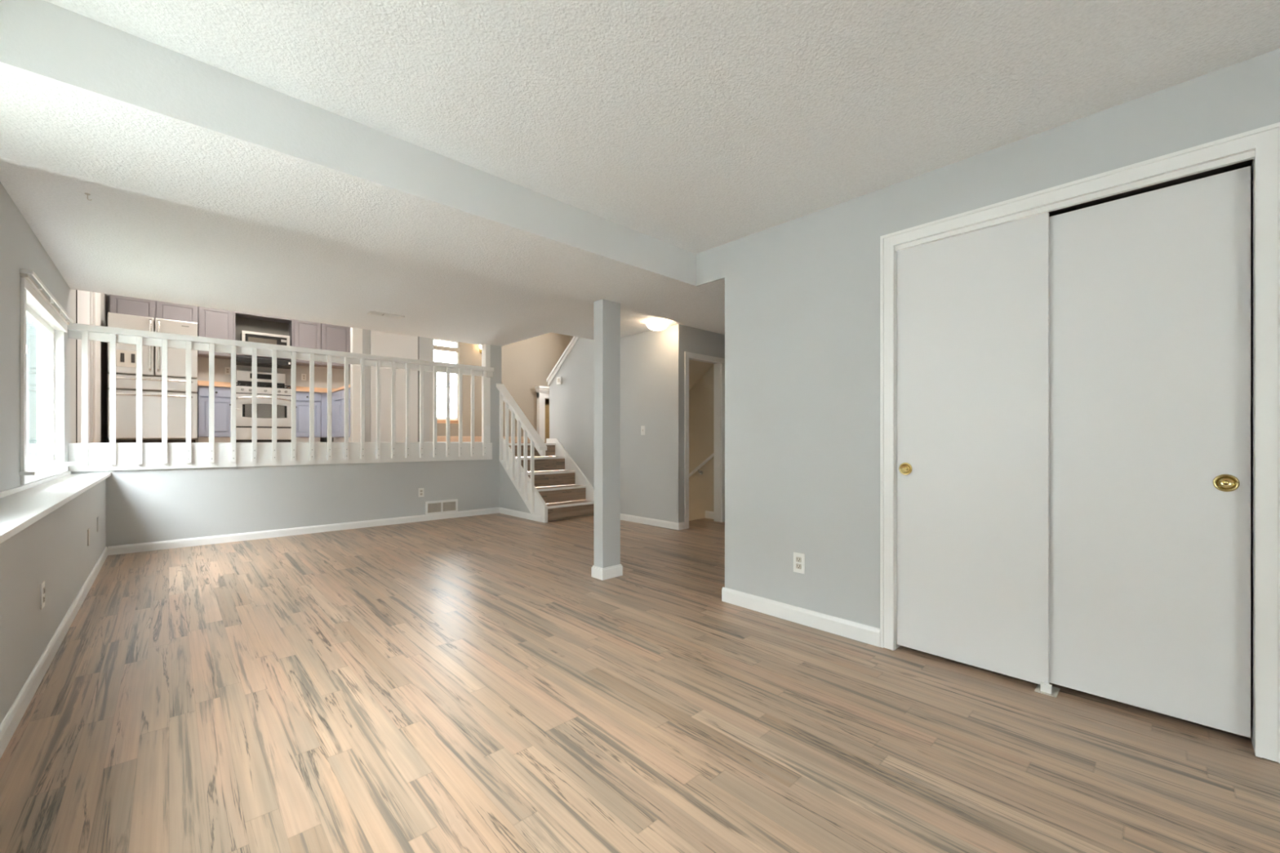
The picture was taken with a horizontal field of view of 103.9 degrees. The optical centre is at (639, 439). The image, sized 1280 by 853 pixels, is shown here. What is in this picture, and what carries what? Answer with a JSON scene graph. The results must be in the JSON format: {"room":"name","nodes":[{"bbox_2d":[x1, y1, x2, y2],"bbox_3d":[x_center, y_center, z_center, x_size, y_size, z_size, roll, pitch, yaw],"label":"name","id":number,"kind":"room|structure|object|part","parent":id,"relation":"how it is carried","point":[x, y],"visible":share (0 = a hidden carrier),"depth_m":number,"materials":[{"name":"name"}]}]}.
{"room":"empty living room","nodes":[
{"label":"empty living room","id":0,"kind":"room"},
{"bbox_2d":[0,479,106,724],"bbox_3d":[-1.534,0.708,0.837,0.229,0.745,10.320,0,0,-43],"label":"wall","id":1,"kind":"structure","parent":0,"point":[54,549],"depth_m":2.28,"materials":[{"name":"grey paint"}]},
{"bbox_2d":[40,580,44,609],"bbox_3d":[-2.767,0.719,2.323,0.009,0.118,0.072,0,0,-43],"label":"wall outlet","id":2,"kind":"object","parent":1,"relation":"attached to","point":[42,584],"visible":1,"depth_m":2.31,"materials":[{"name":"white plastic"}]},
{"bbox_2d":[0,546,107,758],"bbox_3d":[-1.445,1.038,0.920,0.014,0.083,10.320,0,0,-43],"label":"baseboard","id":3,"kind":"structure","parent":1,"relation":"attached to","point":[11,722],"depth_m":2.27,"materials":[{"name":"wood"}]},
{"bbox_2d":[0,471,111,543],"bbox_3d":[-1.521,0.318,0.848,0.264,0.075,10.320,0,0,-43],"label":"ledge","id":4,"kind":"object","parent":1,"relation":"on","point":[22,506],"visible":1,"depth_m":2.67,"materials":[{"name":"wood"}]},
{"bbox_2d":[87,528,89,546],"bbox_3d":[-4.017,0.710,3.651,0.006,0.118,0.072,0,0,-43],"label":"blank cover plate","id":5,"kind":"object","parent":1,"relation":"attached to","point":[88,530],"visible":1,"depth_m":3.63,"materials":[{"name":"beige plastic"}]},
{"bbox_2d":[97,516,98,531],"bbox_3d":[-4.468,0.695,4.131,0.006,0.118,0.072,0,0,-43],"label":"blank cover plate","id":6,"kind":"object","parent":1,"relation":"attached to","point":[97,517],"visible":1,"depth_m":4.12,"materials":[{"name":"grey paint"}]},
{"bbox_2d":[0,182,106,492],"bbox_3d":[-2.988,-0.870,2.070,0.200,3.900,14.110,0,0,-43],"label":"wall","id":7,"kind":"structure","parent":0,"point":[20,247],"depth_m":3.03,"materials":[{"name":"grey paint"}]},
{"bbox_2d":[19,268,73,324],"bbox_3d":[-4.355,-1.016,3.709,0.052,0.044,1.790,0,0,-43],"label":"curtain rod","id":8,"kind":"object","parent":7,"relation":"attached to","point":[38,288],"visible":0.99,"depth_m":3.46,"materials":[{"name":"beige plastic"}]},
{"bbox_2d":[18,277,75,484],"bbox_3d":[-4.405,-0.357,3.675,0.191,1.265,1.850,0,0,-43],"label":"window","id":9,"kind":"structure","parent":7,"relation":"in","point":[33,305],"depth_m":4.14,"materials":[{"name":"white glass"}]},
{"bbox_3d":[-4.583,-0.383,3.811,0.030,1.115,1.272,0,0,-43],"label":"sash","id":10,"kind":"part","parent":9,"relation":"part of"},
{"bbox_3d":[-4.369,0.206,3.709,0.092,0.022,1.850,0,0,-43],"label":"sill","id":11,"kind":"part","parent":9,"relation":"part of","materials":[{"name":"wood"}]},
{"bbox_2d":[75,289,89,443],"bbox_3d":[-5.939,-1.008,5.316,0.066,2.115,1.238,0,0,-43],"label":"door","id":12,"kind":"structure","parent":7,"relation":"in","point":[82,297],"depth_m":5.15,"materials":[{"name":"wood"}]},
{"bbox_2d":[93,292,100,443],"bbox_3d":[-6.723,-1.230,6.204,0.020,2.580,0.650,0,0,-43],"label":"trim","id":13,"kind":"structure","parent":7,"relation":"attached to","point":[96,296],"depth_m":6.09,"materials":[{"name":"wood"}]},
{"bbox_2d":[106,293,433,443],"bbox_3d":[-5.757,-1.380,7.907,4.160,2.880,2.090,0,0,-43],"label":"wall","id":14,"kind":"structure","parent":0,"point":[320,373],"depth_m":8.55,"materials":[{"name":"paint"}]},
{"bbox_2d":[109,294,197,323],"bbox_3d":[-7.248,-1.915,7.501,0.938,0.390,0.358,0,0,-43],"label":"upper cabinet","id":15,"kind":"object","parent":14,"relation":"attached to","point":[117,304],"visible":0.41,"depth_m":7.37,"materials":[{"name":"wood"}]},
{"bbox_3d":[-7.324,-1.896,7.238,0.446,0.328,0.020,0,0,-43],"label":"door","id":16,"kind":"part","parent":15,"relation":"part of","materials":[{"name":"wood"}]},
{"bbox_3d":[-6.981,-1.896,7.560,0.446,0.328,0.020,0,0,-43],"label":"door","id":17,"kind":"part","parent":15,"relation":"part of","materials":[{"name":"wood"}]},
{"bbox_2d":[197,306,233,359],"bbox_3d":[-6.749,-1.715,7.970,0.422,0.790,0.358,0,0,-43],"label":"upper cabinet","id":18,"kind":"object","parent":14,"relation":"attached to","point":[211,322],"visible":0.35,"depth_m":7.86,"materials":[{"name":"wood"}]},
{"bbox_2d":[224,367,230,374],"bbox_3d":[-6.753,-1.130,8.207,0.072,0.118,0.009,0,0,-43],"label":"wall outlet","id":19,"kind":"object","parent":14,"relation":"attached to","point":[227,370],"visible":1,"depth_m":8.20,"materials":[{"name":"white plastic"}]},
{"bbox_2d":[235,355,291,368],"bbox_3d":[-6.249,-1.275,8.330,0.788,0.080,0.519,0,0,-43],"label":"range hood","id":20,"kind":"object","parent":14,"relation":"attached to","point":[242,361],"visible":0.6,"depth_m":8.20,"materials":[{"name":"black metal"}]},
{"bbox_2d":[233,311,293,360],"bbox_3d":[-6.314,-1.715,8.399,0.794,0.790,0.329,0,0,-43],"label":"shelf","id":21,"kind":"object","parent":14,"relation":"attached to","point":[242,321],"visible":0.39,"depth_m":8.45,"materials":[{"name":"wood"}]},
{"bbox_3d":[-6.420,-1.702,8.512,0.750,0.655,0.018,0,0,-43],"label":"panel","id":22,"kind":"part","parent":21,"relation":"part of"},
{"bbox_2d":[240,330,289,346],"bbox_3d":[-6.271,-1.566,8.385,0.635,0.378,0.330,0,0,-43],"label":"microwave","id":23,"kind":"object","parent":21,"relation":"in","point":[245,335],"visible":0.46,"depth_m":8.26,"materials":[{"name":"white plastic"}]},
{"bbox_3d":[-6.209,-1.564,8.243,0.450,0.292,0.022,0,0,-43],"label":"door","id":24,"kind":"part","parent":23,"relation":"part of","materials":[{"name":"glass"}]},
{"bbox_3d":[-6.007,-1.563,8.433,0.102,0.294,0.022,0,0,-43],"label":"control panel","id":25,"kind":"part","parent":23,"relation":"part of","materials":[{"name":"black ceramic"}]},
{"bbox_2d":[301,373,306,380],"bbox_3d":[-5.988,-1.115,8.927,0.072,0.118,0.009,0,0,-43],"label":"wall outlet","id":26,"kind":"object","parent":14,"relation":"attached to","point":[303,375],"visible":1,"depth_m":8.92,"materials":[{"name":"white plastic"}]},
{"bbox_2d":[293,320,320,366],"bbox_3d":[-5.866,-1.715,8.800,0.403,0.790,0.358,0,0,-43],"label":"upper cabinet","id":27,"kind":"object","parent":14,"relation":"attached to","point":[306,334],"visible":0.43,"depth_m":8.70,"materials":[{"name":"wood"}]},
{"bbox_2d":[318,323,350,368],"bbox_3d":[-5.548,-1.715,9.099,0.460,0.790,0.358,0,0,-43],"label":"upper cabinet","id":28,"kind":"object","parent":14,"relation":"attached to","point":[333,337],"visible":0.42,"depth_m":8.98,"materials":[{"name":"wood"}]},
{"bbox_2d":[71,344,501,547],"bbox_3d":[-3.639,-0.163,6.014,4.250,2.485,0.110,0,0,-43],"label":"wall","id":29,"kind":"structure","parent":0,"point":[143,505],"depth_m":5.62,"materials":[{"name":"grey paint"}]},
{"bbox_2d":[67,323,493,471],"bbox_3d":[-3.667,-0.378,5.925,4.088,1.332,0.182,0,0,-43],"label":"railing","id":30,"kind":"object","parent":29,"relation":"attached to","point":[139,455],"visible":0.98,"depth_m":5.43,"materials":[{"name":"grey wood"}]},
{"bbox_3d":[-3.689,-0.965,5.879,3.992,0.106,0.038,0,0,-43],"label":"sub rail","id":31,"kind":"part","parent":30,"relation":"part of","materials":[{"name":"wood"}]},
{"bbox_3d":[-3.650,-1.015,5.907,4.088,0.058,0.132,0,0,-43],"label":"rail","id":32,"kind":"part","parent":30,"relation":"part of","materials":[{"name":"wood"}]},
{"bbox_2d":[107,506,499,555],"bbox_3d":[-3.524,1.038,6.038,3.966,0.083,0.014,0,0,-43],"label":"baseboard","id":33,"kind":"structure","parent":29,"relation":"attached to","point":[173,544],"depth_m":5.57,"materials":[{"name":"wood"}]},
{"bbox_2d":[417,488,423,497],"bbox_3d":[-2.895,0.699,6.632,0.072,0.118,0.009,0,0,-43],"label":"wall outlet","id":34,"kind":"object","parent":29,"relation":"attached to","point":[420,491],"visible":1,"depth_m":6.62,"materials":[{"name":"white plastic"}]},
{"bbox_2d":[425,498,457,515],"bbox_3d":[-2.695,0.915,6.813,0.440,0.180,0.018,0,0,-43],"label":"air vent","id":35,"kind":"object","parent":29,"relation":"in","point":[437,507],"visible":1,"depth_m":6.80,"materials":[{"name":"beige plastic"}]},
{"bbox_2d":[481,344,490,442],"bbox_3d":[-2.249,-0.672,7.316,0.074,1.424,0.127,0,0,-43],"label":"trim","id":36,"kind":"structure","parent":29,"relation":"attached to","point":[486,348],"depth_m":7.28,"materials":[{"name":"wood"}]},
{"bbox_2d":[498,506,542,522],"bbox_3d":[-1.679,1.038,6.975,0.014,0.083,1.146,0,0,-43],"label":"baseboard","id":37,"kind":"structure","parent":29,"relation":"attached to","point":[501,510],"depth_m":6.93,"materials":[{"name":"wood"}]},
{"bbox_2d":[38,442,546,455],"bbox_3d":[-3.862,0.160,8.673,7.950,0.200,4.070,0,0,-43],"label":"floor","id":38,"kind":"structure","parent":0,"point":[39,447],"depth_m":4.48,"materials":[{"name":"laminate"}]},
{"bbox_2d":[107,312,197,443],"bbox_3d":[-7.001,-0.815,7.237,0.892,1.747,0.964,0,0,-43],"label":"refrigerator","id":39,"kind":"object","parent":38,"relation":"on","point":[126,354],"visible":0.77,"depth_m":6.91,"materials":[{"name":"white metal"}]},
{"bbox_3d":[-6.904,-1.290,6.803,0.440,0.796,0.070,0,0,-43],"label":"door","id":40,"kind":"part","parent":39,"relation":"part of","materials":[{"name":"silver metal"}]},
{"bbox_3d":[-6.725,-1.300,6.882,0.028,0.727,0.069,0,0,-43],"label":"handle","id":41,"kind":"part","parent":39,"relation":"part of","materials":[{"name":"silver metal"}]},
{"bbox_3d":[-6.739,-0.340,6.957,0.892,0.650,0.070,0,0,-43],"label":"drawer","id":42,"kind":"part","parent":39,"relation":"part of","materials":[{"name":"silver metal"}]},
{"bbox_3d":[-6.739,-0.778,6.957,0.892,0.187,0.070,0,0,-43],"label":"drawer","id":43,"kind":"part","parent":39,"relation":"part of","materials":[{"name":"silver metal"}]},
{"bbox_3d":[-6.697,-0.610,6.912,0.797,0.026,0.064,0,0,-43],"label":"handle","id":44,"kind":"part","parent":39,"relation":"part of","materials":[{"name":"silver metal"}]},
{"bbox_3d":[-6.697,-0.825,6.912,0.797,0.026,0.064,0,0,-43],"label":"handle","id":45,"kind":"part","parent":39,"relation":"part of","materials":[{"name":"silver metal"}]},
{"bbox_3d":[-6.664,-1.300,6.939,0.028,0.727,0.069,0,0,-43],"label":"handle","id":46,"kind":"part","parent":39,"relation":"part of","materials":[{"name":"silver metal"}]},
{"bbox_3d":[-6.574,-1.290,7.112,0.440,0.796,0.070,0,0,-43],"label":"door","id":47,"kind":"part","parent":39,"relation":"part of","materials":[{"name":"silver metal"}]},
{"bbox_2d":[196,386,231,442],"bbox_3d":[-6.663,-0.374,7.859,0.415,0.867,0.638,0,0,-43],"label":"base cabinet","id":48,"kind":"object","parent":38,"relation":"on","point":[222,395],"visible":0.8,"depth_m":7.65,"materials":[{"name":"wood"}]},
{"bbox_2d":[197,380,231,387],"bbox_3d":[-6.663,-0.875,7.859,0.421,0.131,0.639,0,0,-43],"label":"countertop","id":49,"kind":"structure","parent":48,"relation":"on","point":[200,383],"depth_m":7.73,"materials":[{"name":"wood"}]},
{"bbox_3d":[-6.471,-0.725,7.655,0.393,0.140,0.020,0,0,-43],"label":"drawer","id":50,"kind":"part","parent":48,"relation":"part of","materials":[{"name":"wood"}]},
{"bbox_3d":[-6.471,-0.345,7.655,0.393,0.580,0.020,0,0,-43],"label":"door","id":51,"kind":"part","parent":48,"relation":"part of","materials":[{"name":"wood"}]},
{"bbox_2d":[235,369,291,442],"bbox_3d":[-6.209,-0.543,8.235,0.746,1.204,0.654,0,0,-43],"label":"range","id":52,"kind":"object","parent":38,"relation":"on","point":[243,378],"visible":0.67,"depth_m":8.08,"materials":[{"name":"white metal"}]},
{"bbox_2d":[235,385,289,388],"bbox_3d":[-6.243,-0.848,8.271,0.746,0.014,0.545,0,0,-43],"label":"cooktop","id":53,"kind":"object","parent":52,"relation":"in","point":[237,386],"depth_m":8.04,"materials":[{"name":"metal"}]},
{"bbox_3d":[-6.042,-0.465,8.057,0.746,0.510,0.042,0,0,-43],"label":"oven door","id":54,"kind":"part","parent":52,"relation":"part of","materials":[{"name":"silver metal"}]},
{"bbox_3d":[-6.007,-0.662,8.020,0.714,0.062,0.064,0,0,-43],"label":"handle","id":55,"kind":"part","parent":52,"relation":"part of","materials":[{"name":"silver metal"}]},
{"bbox_3d":[-6.042,-0.095,8.057,0.746,0.190,0.042,0,0,-43],"label":"drawer","id":56,"kind":"part","parent":52,"relation":"part of","materials":[{"name":"silver metal"}]},
{"bbox_3d":[-6.044,-0.787,8.060,0.746,0.105,0.035,0,0,-43],"label":"control panel","id":57,"kind":"part","parent":52,"relation":"part of","materials":[{"name":"silver metal"}]},
{"bbox_2d":[296,391,320,442],"bbox_3d":[-5.810,-0.374,8.661,0.403,0.867,0.638,0,0,-43],"label":"base cabinet","id":58,"kind":"object","parent":38,"relation":"on","point":[302,397],"visible":0.68,"depth_m":8.44,"materials":[{"name":"wood"}]},
{"bbox_3d":[-5.618,-0.725,8.457,0.381,0.140,0.020,0,0,-43],"label":"drawer","id":59,"kind":"part","parent":58,"relation":"part of","materials":[{"name":"wood"}]},
{"bbox_3d":[-5.618,-0.345,8.457,0.381,0.580,0.020,0,0,-43],"label":"door","id":60,"kind":"part","parent":58,"relation":"part of","materials":[{"name":"wood"}]},
{"bbox_2d":[320,387,350,442],"bbox_3d":[-4.937,-0.374,8.584,0.758,0.867,1.947,0,0,-43],"label":"base cabinet","id":61,"kind":"object","parent":38,"relation":"on","point":[337,397],"visible":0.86,"depth_m":8.37,"materials":[{"name":"wood"}]},
{"bbox_2d":[286,384,350,392],"bbox_3d":[-5.086,-0.875,8.443,1.168,0.131,1.947,0,0,-43],"label":"countertop","id":62,"kind":"structure","parent":61,"relation":"on","point":[298,388],"depth_m":8.53,"materials":[{"name":"wood"}]},
{"bbox_3d":[-5.015,-0.345,8.296,0.007,0.440,0.340,0,0,-43],"label":"raised panel","id":63,"kind":"part","parent":61,"relation":"part of","materials":[{"name":"wood"}]},
{"bbox_3d":[-5.005,-0.725,8.305,0.018,0.140,0.480,0,0,-43],"label":"drawer","id":64,"kind":"part","parent":61,"relation":"part of","materials":[{"name":"wood"}]},
{"bbox_3d":[-5.005,-0.345,8.305,0.018,0.580,0.480,0,0,-43],"label":"door","id":65,"kind":"part","parent":61,"relation":"part of","materials":[{"name":"wood"}]},
{"bbox_3d":[-4.659,-0.345,7.918,0.007,0.440,0.380,0,0,-43],"label":"raised panel","id":66,"kind":"part","parent":61,"relation":"part of","materials":[{"name":"wood"}]},
{"bbox_3d":[-4.649,-0.725,7.926,0.018,0.140,0.520,0,0,-43],"label":"drawer","id":67,"kind":"part","parent":61,"relation":"part of","materials":[{"name":"wood"}]},
{"bbox_3d":[-4.649,-0.345,7.926,0.018,0.580,0.520,0,0,-43],"label":"door","id":68,"kind":"part","parent":61,"relation":"part of","materials":[{"name":"wood"}]},
{"bbox_2d":[534,386,549,442],"bbox_3d":[-1.975,-0.573,11.592,0.940,1.264,0.200,0,0,-43],"label":"fireplace","id":69,"kind":"object","parent":38,"relation":"on","point":[543,392],"visible":0.38,"depth_m":11.36,"materials":[{"name":"wood"}]},
{"bbox_2d":[534,386,549,393],"bbox_3d":[-1.975,-1.137,11.592,0.940,0.135,0.200,0,0,-43],"label":"mantel shelf","id":70,"kind":"object","parent":69,"relation":"attached to","point":[539,389],"depth_m":11.31,"materials":[{"name":"wood"}]},
{"bbox_2d":[0,160,724,346],"bbox_3d":[-1.153,-1.535,5.826,8.100,0.300,3.810,0,0,-43],"label":"ceiling","id":71,"kind":"structure","parent":0,"point":[121,242],"depth_m":4.23,"materials":[{"name":"white paint"}]},
{"bbox_2d":[366,311,404,319],"bbox_3d":[-2.818,-1.381,5.561,0.350,0.008,0.145,0,0,-43],"label":"ceiling vent","id":72,"kind":"object","parent":71,"relation":"in","point":[371,313],"visible":1,"depth_m":5.56,"materials":[{"name":"metal"}]},
{"bbox_2d":[646,319,668,330],"bbox_3d":[0.203,-1.331,5.858,0.264,0.107,0.264,0,0,-43],"label":"ceiling lamp","id":73,"kind":"object","parent":71,"relation":"attached to","point":[652,324],"visible":1,"depth_m":5.77,"materials":[{"name":"white"}]},
{"bbox_2d":[350,327,429,442],"bbox_3d":[-3.991,-1.380,8.058,1.160,2.880,0.110,0,0,-43],"label":"wall partition","id":74,"kind":"structure","parent":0,"point":[424,343],"depth_m":7.78,"materials":[{"name":"grey paint"}]},
{"bbox_2d":[352,327,362,442],"bbox_3d":[-4.319,-1.080,7.661,0.138,2.280,0.018,0,0,-43],"label":"trim","id":75,"kind":"structure","parent":74,"relation":"attached to","point":[357,332],"depth_m":7.65,"materials":[{"name":"wood"}]},
{"bbox_2d":[370,329,418,442],"bbox_3d":[-3.915,-0.962,8.023,0.714,2.036,0.044,0,0,-43],"label":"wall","id":76,"kind":"structure","parent":74,"relation":"in","point":[382,344],"depth_m":8.00,"materials":[{"name":"beige paint"}]},
{"bbox_2d":[436,332,569,436],"bbox_3d":[-3.032,-1.380,10.819,3.800,2.880,0.120,0,0,-43],"label":"wall","id":77,"kind":"structure","parent":0,"point":[526,364],"depth_m":11.04,"materials":[{"name":"beige paint"}]},
{"bbox_2d":[433,338,459,423],"bbox_3d":[-3.916,-1.159,9.927,0.770,1.669,0.150,0,0,-43],"label":"window","id":78,"kind":"structure","parent":77,"relation":"in","point":[439,420],"depth_m":10.09,"materials":[{"name":"beige paint"}]},
{"bbox_3d":[-3.895,-0.360,9.905,0.770,0.071,0.090,0,0,-43],"label":"sill","id":79,"kind":"part","parent":78,"relation":"part of","materials":[{"name":"wood"}]},
{"bbox_2d":[436,435,529,442],"bbox_3d":[-3.390,-0.005,10.390,2.670,0.130,0.014,0,0,-43],"label":"baseboard","id":80,"kind":"structure","parent":77,"relation":"attached to","point":[439,438],"depth_m":10.23,"materials":[{"name":"white wood"}]},
{"bbox_2d":[549,324,678,522],"bbox_3d":[-0.457,0.230,7.065,0.110,6.100,2.798,0,0,-43],"label":"wall","id":81,"kind":"structure","parent":0,"point":[649,360],"depth_m":6.56,"materials":[{"name":"grey paint"}]},
{"bbox_2d":[556,376,561,384],"bbox_3d":[-1.263,-0.922,7.822,0.026,0.115,0.120,0,0,-43],"label":"thermostat","id":82,"kind":"object","parent":81,"relation":"attached to","point":[558,379],"visible":1,"depth_m":7.80,"materials":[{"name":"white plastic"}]},
{"bbox_2d":[546,336,579,386],"bbox_3d":[-1.141,-1.261,7.793,0.168,0.792,0.880,0,0,-43],"label":"trim","id":83,"kind":"structure","parent":81,"relation":"attached to","point":[575,339],"depth_m":7.76,"materials":[{"name":"wood"}]},
{"bbox_2d":[640,426,644,435],"bbox_3d":[0.035,-0.120,6.450,0.014,0.118,0.072,0,0,-43],"label":"light switch","id":84,"kind":"object","parent":81,"relation":"attached to","point":[642,428],"visible":1,"depth_m":6.45,"materials":[{"name":"white plastic"}]},
{"bbox_2d":[620,513,679,529],"bbox_3d":[-0.038,1.038,6.528,0.014,0.083,1.474,0,0,-43],"label":"baseboard","id":85,"kind":"structure","parent":81,"relation":"attached to","point":[661,523],"depth_m":6.34,"materials":[{"name":"wood"}]},
{"bbox_2d":[0,512,1279,852],"bbox_3d":[1.122,1.140,3.333,8.200,0.120,10.520,0,0,-43],"label":"floor","id":86,"kind":"structure","parent":0,"point":[469,684],"depth_m":1.87,"materials":[{"name":"laminate"}]},
{"bbox_2d":[499,437,594,523],"bbox_3d":[-1.357,0.508,7.288,0.894,1.144,1.419,0,0,-43],"label":"staircase","id":87,"kind":"structure","parent":86,"relation":"on","point":[566,493],"depth_m":7.18,"materials":[{"name":"laminate"}]},
{"bbox_3d":[-1.761,0.694,7.100,0.037,0.773,0.879,0,0,-43],"label":"panel","id":88,"kind":"part","parent":87,"relation":"part of","materials":[{"name":"grey paint"}]},
{"bbox_2d":[496,383,546,512],"bbox_3d":[-1.669,0.070,6.977,0.115,1.798,1.184,0,0,-43],"label":"stair railing","id":89,"kind":"object","parent":87,"relation":"attached to","point":[535,441],"visible":1,"depth_m":6.93,"materials":[{"name":"wood"}]},
{"bbox_3d":[-1.669,-0.344,6.977,0.115,0.969,1.184,0,0,-43],"label":"handrail","id":90,"kind":"part","parent":89,"relation":"part of","materials":[{"name":"wood"}]},
{"bbox_3d":[-1.658,-0.281,6.987,0.040,0.994,1.184,0,0,-43],"label":"sub rail","id":91,"kind":"part","parent":89,"relation":"part of","materials":[{"name":"wood"}]},
{"bbox_2d":[591,299,622,580],"bbox_3d":[-0.260,-0.002,3.967,0.208,2.164,0.139,0,0,-43],"label":"support column","id":92,"kind":"structure","parent":86,"relation":"on","point":[607,565],"depth_m":3.92,"materials":[{"name":"grey paint"}]},
{"bbox_3d":[-0.260,1.035,3.967,0.208,0.090,0.139,0,0,-43],"label":"baseboard","id":93,"kind":"part","parent":92,"relation":"part of","materials":[{"name":"wood"}]},
{"bbox_2d":[1034,681,1060,697],"bbox_3d":[1.755,1.060,2.159,0.104,0.040,0.073,0,0,-43],"label":"guide","id":94,"kind":"object","parent":86,"relation":"on","point":[1043,688],"visible":0.9,"depth_m":2.13,"materials":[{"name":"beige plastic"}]},
{"bbox_2d":[43,0,1279,253],"bbox_3d":[1.138,-1.460,0.184,3.710,0.300,5.910,0,0,-43],"label":"ceiling","id":95,"kind":"structure","parent":0,"point":[695,126],"depth_m":1.79,"materials":[{"name":"white paint"}]},
{"bbox_2d":[0,0,724,333],"bbox_3d":[0.516,-1.375,4.050,8.100,0.580,1.055,0,0,-43],"label":"ceiling beam","id":96,"kind":"structure","parent":95,"relation":"attached to","point":[82,98],"depth_m":2.07,"materials":[{"name":"paint"}]},
{"bbox_2d":[688,364,714,520],"bbox_3d":[0.013,0.230,7.945,0.100,6.100,3.239,0,0,-43],"label":"wall","id":97,"kind":"structure","parent":0,"point":[701,395],"depth_m":6.96,"materials":[{"name":"beige paint"}]},
{"bbox_2d":[688,453,714,477],"bbox_3d":[0.612,0.605,7.172,0.084,0.862,1.208,0,0,-43],"label":"handrail","id":98,"kind":"object","parent":97,"relation":"attached to","point":[712,455],"visible":0.39,"depth_m":6.89,"materials":[{"name":"grey"}]},
{"bbox_2d":[705,511,714,519],"bbox_3d":[0.992,1.030,6.820,0.014,0.100,0.259,0,0,-43],"label":"baseboard","id":99,"kind":"structure","parent":97,"relation":"attached to","point":[708,514],"depth_m":6.85,"materials":[{"name":"wood"}]},
{"bbox_2d":[678,324,724,523],"bbox_3d":[1.394,-0.158,6.950,2.649,2.475,0.100,0,0,-43],"label":"wall","id":100,"kind":"structure","parent":0,"point":[691,340],"depth_m":6.07,"materials":[{"name":"grey paint"}]},
{"bbox_2d":[679,522,684,529],"bbox_3d":[0.502,1.038,6.034,0.095,0.083,0.014,0,0,-43],"label":"baseboard","id":101,"kind":"structure","parent":100,"relation":"attached to","point":[682,525],"depth_m":6.03,"materials":[{"name":"wood"}]},
{"bbox_2d":[684,351,724,528],"bbox_3d":[0.792,0.006,6.378,0.784,2.147,0.129,0,0,-43],"label":"trim","id":102,"kind":"structure","parent":100,"relation":"attached to","point":[719,368],"depth_m":6.56,"materials":[{"name":"wood"}]},
{"bbox_2d":[688,360,714,390],"bbox_3d":[-0.162,-0.213,7.444,0.836,2.214,2.730,0,0,-43],"label":"ceiling","id":103,"kind":"structure","parent":0,"point":[697,369],"depth_m":6.79,"materials":[{"name":"beige paint"}]},
{"bbox_2d":[696,48,1279,755],"bbox_3d":[3.983,-0.152,2.924,4.390,2.465,5.806,0,0,-43],"label":"wall","id":104,"kind":"structure","parent":0,"point":[802,294],"depth_m":2.78,"materials":[{"name":"grey paint"}]},
{"bbox_2d":[793,551,804,573],"bbox_3d":[0.937,0.726,2.954,0.009,0.118,0.072,0,0,-43],"label":"wall outlet","id":105,"kind":"object","parent":104,"relation":"attached to","point":[798,558],"visible":1,"depth_m":2.95,"materials":[{"name":"white plastic"}]},
{"bbox_2d":[795,556,801,562],"bbox_3d":[0.935,0.706,2.952,0.004,0.028,0.032,0,0,-43],"label":"socket","id":106,"kind":"object","parent":105,"relation":"attached to","point":[798,559],"depth_m":2.95,"materials":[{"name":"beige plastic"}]},
{"bbox_2d":[795,563,801,568],"bbox_3d":[0.935,0.746,2.952,0.004,0.028,0.032,0,0,-43],"label":"socket","id":107,"kind":"object","parent":105,"relation":"attached to","point":[798,566],"depth_m":2.95,"materials":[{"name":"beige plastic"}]},
{"bbox_2d":[721,586,879,647],"bbox_3d":[0.903,1.034,2.986,0.014,0.092,1.023,0,0,-43],"label":"baseboard","id":108,"kind":"structure","parent":104,"relation":"attached to","point":[856,631],"depth_m":2.91,"materials":[{"name":"wood"}]},
{"bbox_2d":[897,212,1048,684],"bbox_3d":[1.539,0.041,2.366,0.032,2.026,0.610,0,0,-43],"label":"door","id":109,"kind":"structure","parent":104,"relation":"in","point":[973,307],"depth_m":2.33,"materials":[{"name":"white paint"}]},
{"bbox_3d":[1.353,0.148,2.551,0.015,0.063,0.063,0,0,-43],"label":"finger pull","id":110,"kind":"part","parent":109,"relation":"part of","materials":[{"name":"gold metal"}]},
{"bbox_2d":[1048,165,1250,737],"bbox_3d":[1.941,0.043,1.985,0.032,2.006,0.606,0,0,-43],"label":"door","id":111,"kind":"structure","parent":104,"relation":"in","point":[1149,292],"depth_m":1.93,"materials":[{"name":"white paint"}]},
{"bbox_3d":[2.104,0.155,1.799,0.015,0.063,0.063,0,0,-43],"label":"finger pull","id":112,"kind":"part","parent":111,"relation":"part of","materials":[{"name":"gold metal"}]},
{"bbox_2d":[1048,159,1253,217],"bbox_3d":[1.758,-0.986,2.191,0.094,0.011,1.167,0,0,-43],"label":"door track","id":113,"kind":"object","parent":104,"relation":"attached to","point":[1247,163],"depth_m":1.95,"materials":[{"name":"metal"}]},
{"bbox_2d":[1250,166,1251,689],"bbox_3d":[2.037,-0.115,2.454,0.670,2.390,1.570,0,0,-43],"label":"wall","id":114,"kind":"structure","parent":0,"point":[1251,166],"depth_m":2.16,"materials":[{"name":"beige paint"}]},
{"bbox_2d":[880,122,1279,763],"bbox_3d":[1.742,0.011,2.176,0.141,2.131,1.296,0,0,-43],"label":"trim","id":115,"kind":"structure","parent":114,"relation":"attached to","point":[1263,143],"depth_m":1.72,"materials":[{"name":"white wood"}]},
{"label":"outside","id":116,"kind":"structure","parent":0,"visible":0},
{"bbox_3d":[-25.163,1.880,-3.064,39.130,0.200,90.000,0,0,-43],"label":"ground","id":117,"kind":"structure","parent":116,"visible":0},
{"bbox_2d":[26,315,38,457],"bbox_3d":[-16.255,-1.570,7.367,10.400,6.700,7.000,0,0,-43],"label":"house","id":118,"kind":"structure","parent":117,"relation":"on","point":[32,450],"depth_m":8.33,"materials":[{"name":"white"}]}
]}

